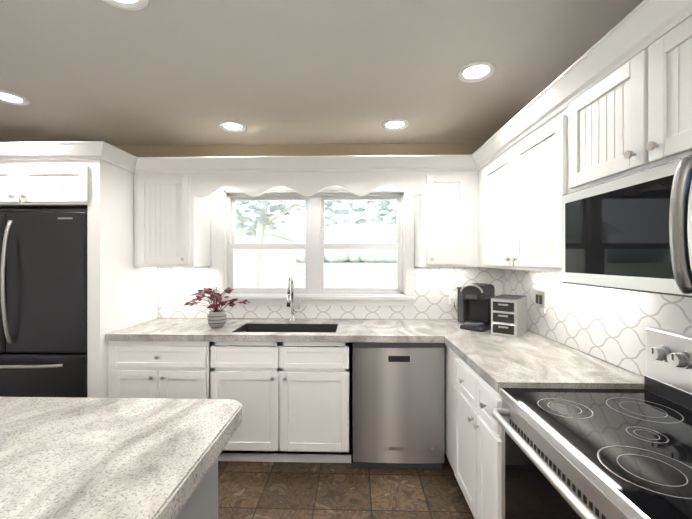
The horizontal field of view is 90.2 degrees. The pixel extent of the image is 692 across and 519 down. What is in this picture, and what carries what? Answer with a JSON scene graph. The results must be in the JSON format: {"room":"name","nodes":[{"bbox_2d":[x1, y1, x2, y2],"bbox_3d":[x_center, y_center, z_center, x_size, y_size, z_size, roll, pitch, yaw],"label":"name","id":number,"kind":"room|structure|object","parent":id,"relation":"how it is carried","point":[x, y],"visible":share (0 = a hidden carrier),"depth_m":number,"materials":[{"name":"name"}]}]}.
{"room":"kitchen","nodes":[
{"label":"kitchen","id":0,"kind":"room"},
{"bbox_2d":[9,143,483,425],"bbox_3d":[-1.021,0.219,3.064,5.120,2.420,0.160,0,0,2],"label":"wall","id":1,"kind":"structure","parent":0,"point":[313,150],"depth_m":2.96,"materials":[{"name":"beige paint"}]},
{"bbox_2d":[134,173,210,266],"bbox_3d":[-1.402,-0.306,2.817,0.468,0.728,0.348,0,0,2],"label":"upper cabinet","id":2,"kind":"object","parent":1,"relation":"attached to","point":[172,224],"depth_m":2.65,"materials":[{"name":"white paint"}]},
{"bbox_2d":[120,152,471,172],"bbox_3d":[-0.373,-0.720,2.586,2.539,0.100,0.100,0,0,2],"label":"crown molding","id":3,"kind":"structure","parent":2,"relation":"attached to","point":[129,162],"depth_m":2.59,"materials":[{"name":"white wood"}]},
{"bbox_2d":[211,186,414,305],"bbox_3d":[-0.289,-0.136,3.017,1.742,1.065,0.195,0,0,2],"label":"window unit","id":4,"kind":"structure","parent":1,"relation":"in","point":[225,246],"depth_m":3.00,"materials":[{"name":"white wood"}]},
{"bbox_2d":[158,266,502,318],"bbox_3d":[-0.152,0.282,2.957,2.960,0.449,0.008,0,0,2],"label":"backsplash","id":5,"kind":"structure","parent":1,"relation":"attached to","point":[433,286],"depth_m":2.95,"materials":[{"name":"tile"}]},
{"bbox_2d":[449,291,457,312],"bbox_3d":[0.935,0.386,2.873,0.132,0.233,0.102,0,0,2],"label":"electrical outlet","id":6,"kind":"object","parent":5,"relation":"attached to","point":[452,297],"visible":0.92,"depth_m":2.92,"materials":[{"name":"white plastic"}]},
{"bbox_2d":[414,171,473,266],"bbox_3d":[0.789,-0.306,2.759,0.424,0.728,0.348,0,0,2],"label":"upper cabinet","id":7,"kind":"object","parent":1,"relation":"attached to","point":[444,210],"depth_m":2.59,"materials":[{"name":"white paint"}]},
{"bbox_2d":[194,171,421,197],"bbox_3d":[-0.299,-0.575,2.644,1.744,0.190,0.020,0,0,2],"label":"valance board","id":8,"kind":"object","parent":7,"relation":"attached to","point":[309,184],"visible":1,"depth_m":2.63,"materials":[{"name":"white paint"}]},
{"bbox_2d":[0,0,643,145],"bbox_3d":[-1.097,-1.028,0.169,5.120,0.080,6.030,0,0,2],"label":"ceiling","id":9,"kind":"structure","parent":0,"point":[193,72],"depth_m":1.77,"materials":[{"name":"paint"}]},
{"bbox_2d":[0,90,29,105],"bbox_3d":[-2.057,-0.983,2.099,0.194,0.011,0.194,0,0,2],"label":"recessed light","id":10,"kind":"object","parent":9,"relation":"in","point":[11,98],"visible":0.96,"depth_m":2.12,"materials":[{"name":"white plastic"}]},
{"bbox_2d":[103,0,147,10],"bbox_3d":[-0.835,-0.983,1.262,0.194,0.011,0.194,0,0,2],"label":"recessed light","id":11,"kind":"object","parent":9,"relation":"in","point":[132,5],"visible":0.98,"depth_m":1.32,"materials":[{"name":"white plastic"}]},
{"bbox_2d":[219,121,245,131],"bbox_3d":[-0.840,-0.984,2.555,0.194,0.011,0.194,0,0,2],"label":"recessed light","id":12,"kind":"object","parent":9,"relation":"in","point":[232,126],"visible":1,"depth_m":2.56,"materials":[{"name":"white plastic"}]},
{"bbox_2d":[382,119,407,129],"bbox_3d":[0.359,-0.984,2.523,0.194,0.011,0.194,0,0,2],"label":"recessed light","id":13,"kind":"object","parent":9,"relation":"in","point":[395,124],"visible":0.96,"depth_m":2.52,"materials":[{"name":"white plastic"}]},
{"bbox_2d":[457,61,495,82],"bbox_3d":[0.684,-0.983,1.814,0.194,0.011,0.194,0,0,2],"label":"recessed light","id":14,"kind":"object","parent":9,"relation":"in","point":[476,71],"visible":0.98,"depth_m":1.81,"materials":[{"name":"white plastic"}]},
{"bbox_2d":[218,426,474,518],"bbox_3d":[-1.097,1.462,0.171,5.120,0.060,6.030,0,0,2],"label":"floor","id":15,"kind":"structure","parent":0,"point":[277,490],"depth_m":2.12,"materials":[{"name":"tile"}]},
{"bbox_2d":[0,209,87,397],"bbox_3d":[-2.299,0.542,2.614,1.126,1.775,0.728,0,0,2],"label":"fridge","id":16,"kind":"object","parent":15,"relation":"on","point":[43,302],"visible":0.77,"depth_m":2.31,"materials":[{"name":"black metal"}]},
{"bbox_2d":[0,160,157,397],"bbox_3d":[-2.293,0.380,2.654,1.300,2.100,0.722,0,0,2],"label":"surround","id":17,"kind":"object","parent":15,"relation":"on","point":[122,291],"visible":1,"depth_m":2.33,"materials":[{"name":"white paint"}]},
{"bbox_2d":[0,141,115,163],"bbox_3d":[-2.266,-0.720,2.297,1.373,0.100,0.072,0,0,2],"label":"crown molding","id":18,"kind":"structure","parent":17,"relation":"attached to","point":[66,150],"depth_m":2.28,"materials":[{"name":"white wood"}]},
{"bbox_2d":[0,397,241,518],"bbox_3d":[-1.506,0.972,-0.044,2.215,0.920,2.680,0,0,2],"label":"kitchen island","id":19,"kind":"object","parent":15,"relation":"on","point":[103,458],"visible":1,"depth_m":0.93,"materials":[{"name":"stone"}]},
{"bbox_2d":[108,342,248,460],"bbox_3d":[-1.251,0.993,2.674,0.778,0.874,0.628,0,0,2],"label":"base cabinet","id":20,"kind":"object","parent":15,"relation":"on","point":[171,370],"depth_m":2.36,"materials":[{"name":"white paint"}]},
{"bbox_2d":[105,318,544,341],"bbox_3d":[-0.157,0.532,2.637,2.966,0.045,0.643,0,0,2],"label":"countertop","id":21,"kind":"structure","parent":20,"relation":"on","point":[159,329],"depth_m":2.41,"materials":[{"name":"grey stone"}]},
{"bbox_2d":[184,287,249,327],"bbox_3d":[-0.981,0.357,2.628,0.509,0.305,0.316,0,0,2],"label":"potted plant","id":22,"kind":"object","parent":21,"relation":"on","point":[216,317],"visible":1,"depth_m":2.58,"materials":[{"name":"red plant"}]},
{"bbox_2d":[229,322,340,369],"bbox_3d":[-0.434,0.642,2.583,0.764,0.259,0.354,0,0,2],"label":"sink","id":23,"kind":"object","parent":21,"relation":"in","point":[242,355],"depth_m":2.35,"materials":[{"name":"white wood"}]},
{"bbox_2d":[286,275,300,321],"bbox_3d":[-0.422,0.318,2.769,0.099,0.382,0.203,0,0,2],"label":"faucet","id":24,"kind":"object","parent":21,"relation":"on","point":[290,298],"visible":1,"depth_m":2.83,"materials":[{"name":"silver metal"}]},
{"bbox_2d":[457,283,494,331],"bbox_3d":[0.954,0.342,2.579,0.234,0.334,0.255,0,0,44],"label":"coffee maker","id":25,"kind":"object","parent":21,"relation":"on","point":[474,306],"visible":0.96,"depth_m":2.52,"materials":[{"name":"black plastic"}]},
{"bbox_2d":[353,342,444,468],"bbox_3d":[0.362,0.996,2.617,0.616,0.868,0.602,0,0,2],"label":"dishwasher","id":26,"kind":"object","parent":15,"relation":"on","point":[398,405],"visible":0.96,"depth_m":2.32,"materials":[{"name":"grey metal"}]},
{"bbox_2d":[425,342,452,459],"bbox_3d":[0.993,0.993,2.475,0.658,0.874,0.908,0,0,2],"label":"base cabinet","id":27,"kind":"object","parent":15,"relation":"on","point":[446,349],"depth_m":2.33,"materials":[{"name":"white paint"}]},
{"bbox_2d":[449,350,468,504],"bbox_3d":[0.977,0.993,1.856,0.658,0.874,0.440,0,0,2],"label":"base cabinet","id":28,"kind":"object","parent":15,"relation":"on","point":[458,368],"depth_m":2.00,"materials":[{"name":"white paint"}]},
{"bbox_2d":[469,366,501,518],"bbox_3d":[0.970,0.994,1.592,0.658,0.874,0.329,0,0,2],"label":"base cabinet","id":29,"kind":"object","parent":15,"relation":"on","point":[485,433],"depth_m":1.62,"materials":[{"name":"white paint"}]},
{"bbox_2d":[445,334,643,389],"bbox_3d":[0.974,0.533,1.856,0.663,0.045,0.859,0,0,2],"label":"countertop","id":30,"kind":"structure","parent":29,"relation":"on","point":[503,362],"depth_m":1.66,"materials":[{"name":"grey stone"}]},
{"bbox_2d":[491,294,526,337],"bbox_3d":[1.134,0.384,2.393,0.162,0.251,0.312,0,0,40],"label":"organizer","id":31,"kind":"object","parent":30,"relation":"on","point":[508,315],"visible":1,"depth_m":2.29,"materials":[{"name":"silver metal"}]},
{"bbox_2d":[492,328,691,518],"bbox_3d":[0.920,0.855,1.045,0.722,1.152,0.754,0,0,2],"label":"stove","id":32,"kind":"object","parent":15,"relation":"on","point":[596,453],"visible":1,"depth_m":1.09,"materials":[{"name":"black glass"}]},
{"bbox_3d":[1.339,0.222,0.005,0.160,2.420,5.830,0,0,2],"label":"wall","id":33,"kind":"structure","parent":0,"visible":0},
{"bbox_2d":[482,151,505,268],"bbox_3d":[1.140,-0.306,2.176,0.348,0.728,0.530,0,0,2],"label":"upper cabinet","id":34,"kind":"object","parent":33,"relation":"attached to","point":[503,210],"depth_m":2.27,"materials":[{"name":"white paint"}]},
{"bbox_2d":[506,111,561,272],"bbox_3d":[1.129,-0.305,1.766,0.348,0.728,0.540,0,0,2],"label":"upper cabinet","id":35,"kind":"object","parent":33,"relation":"attached to","point":[534,163],"depth_m":1.74,"materials":[{"name":"white paint"}]},
{"bbox_2d":[562,66,621,194],"bbox_3d":[1.116,-0.470,1.254,0.348,0.399,0.485,0,0,2],"label":"upper cabinet","id":36,"kind":"object","parent":33,"relation":"attached to","point":[591,123],"depth_m":1.32,"materials":[{"name":"white paint"}]},
{"bbox_2d":[503,269,691,376],"bbox_3d":[1.276,0.284,0.803,0.008,0.449,4.222,0,0,2],"label":"backsplash","id":37,"kind":"structure","parent":33,"relation":"attached to","point":[609,325],"depth_m":1.76,"materials":[{"name":"tile"}]},
{"bbox_2d":[534,290,545,313],"bbox_3d":[1.298,0.282,2.320,0.028,0.145,0.155,0,0,2],"label":"outlet","id":38,"kind":"object","parent":37,"relation":"attached to","point":[538,299],"visible":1,"depth_m":2.33,"materials":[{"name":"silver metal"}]},
{"bbox_2d":[622,15,691,175],"bbox_3d":[1.106,-0.469,0.899,0.348,0.399,0.475,0,0,2],"label":"upper cabinet","id":39,"kind":"object","parent":33,"relation":"attached to","point":[657,82],"depth_m":1.03,"materials":[{"name":"white paint"}]},
{"bbox_2d":[472,0,691,170],"bbox_3d":[0.913,-0.719,0.751,0.072,0.100,3.700,0,0,2],"label":"crown molding","id":40,"kind":"structure","parent":39,"relation":"attached to","point":[642,26],"depth_m":1.28,"materials":[{"name":"white wood"}]},
{"bbox_2d":[562,155,691,297],"bbox_3d":[1.048,-0.083,1.041,0.469,0.366,0.750,0,0,2],"label":"microwave","id":41,"kind":"object","parent":39,"relation":"attached to","point":[631,232],"visible":1,"depth_m":1.05,"materials":[{"name":"grey metal"}]},
{"label":"outside","id":42,"kind":"structure","parent":0,"visible":0},
{"bbox_2d":[295,262,396,287],"bbox_3d":[5.244,1.665,201.474,300.000,0.100,396.770,0,0,2],"label":"ground","id":43,"kind":"structure","parent":42,"point":[374,274],"depth_m":40.20,"materials":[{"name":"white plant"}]},
{"bbox_2d":[235,207,301,287],"bbox_3d":[-5.949,-0.533,18.588,6.050,4.600,7.800,0,0,2],"label":"house","id":44,"kind":"structure","parent":43,"relation":"on","point":[272,262],"depth_m":15.36,"materials":[{"name":"white"}]},
{"bbox_2d":[236,200,395,286],"bbox_3d":[-1.132,-1.132,12.482,8.424,5.821,3.456,0,0,2],"label":"tree","id":45,"kind":"object","parent":43,"relation":"on","point":[247,224],"depth_m":12.39,"materials":[{"name":"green plant"}]},
{"bbox_2d":[295,249,396,262],"bbox_3d":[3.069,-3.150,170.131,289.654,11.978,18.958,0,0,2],"label":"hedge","id":46,"kind":"object","parent":43,"relation":"on","point":[335,256],"depth_m":166.50,"materials":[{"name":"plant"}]}
]}

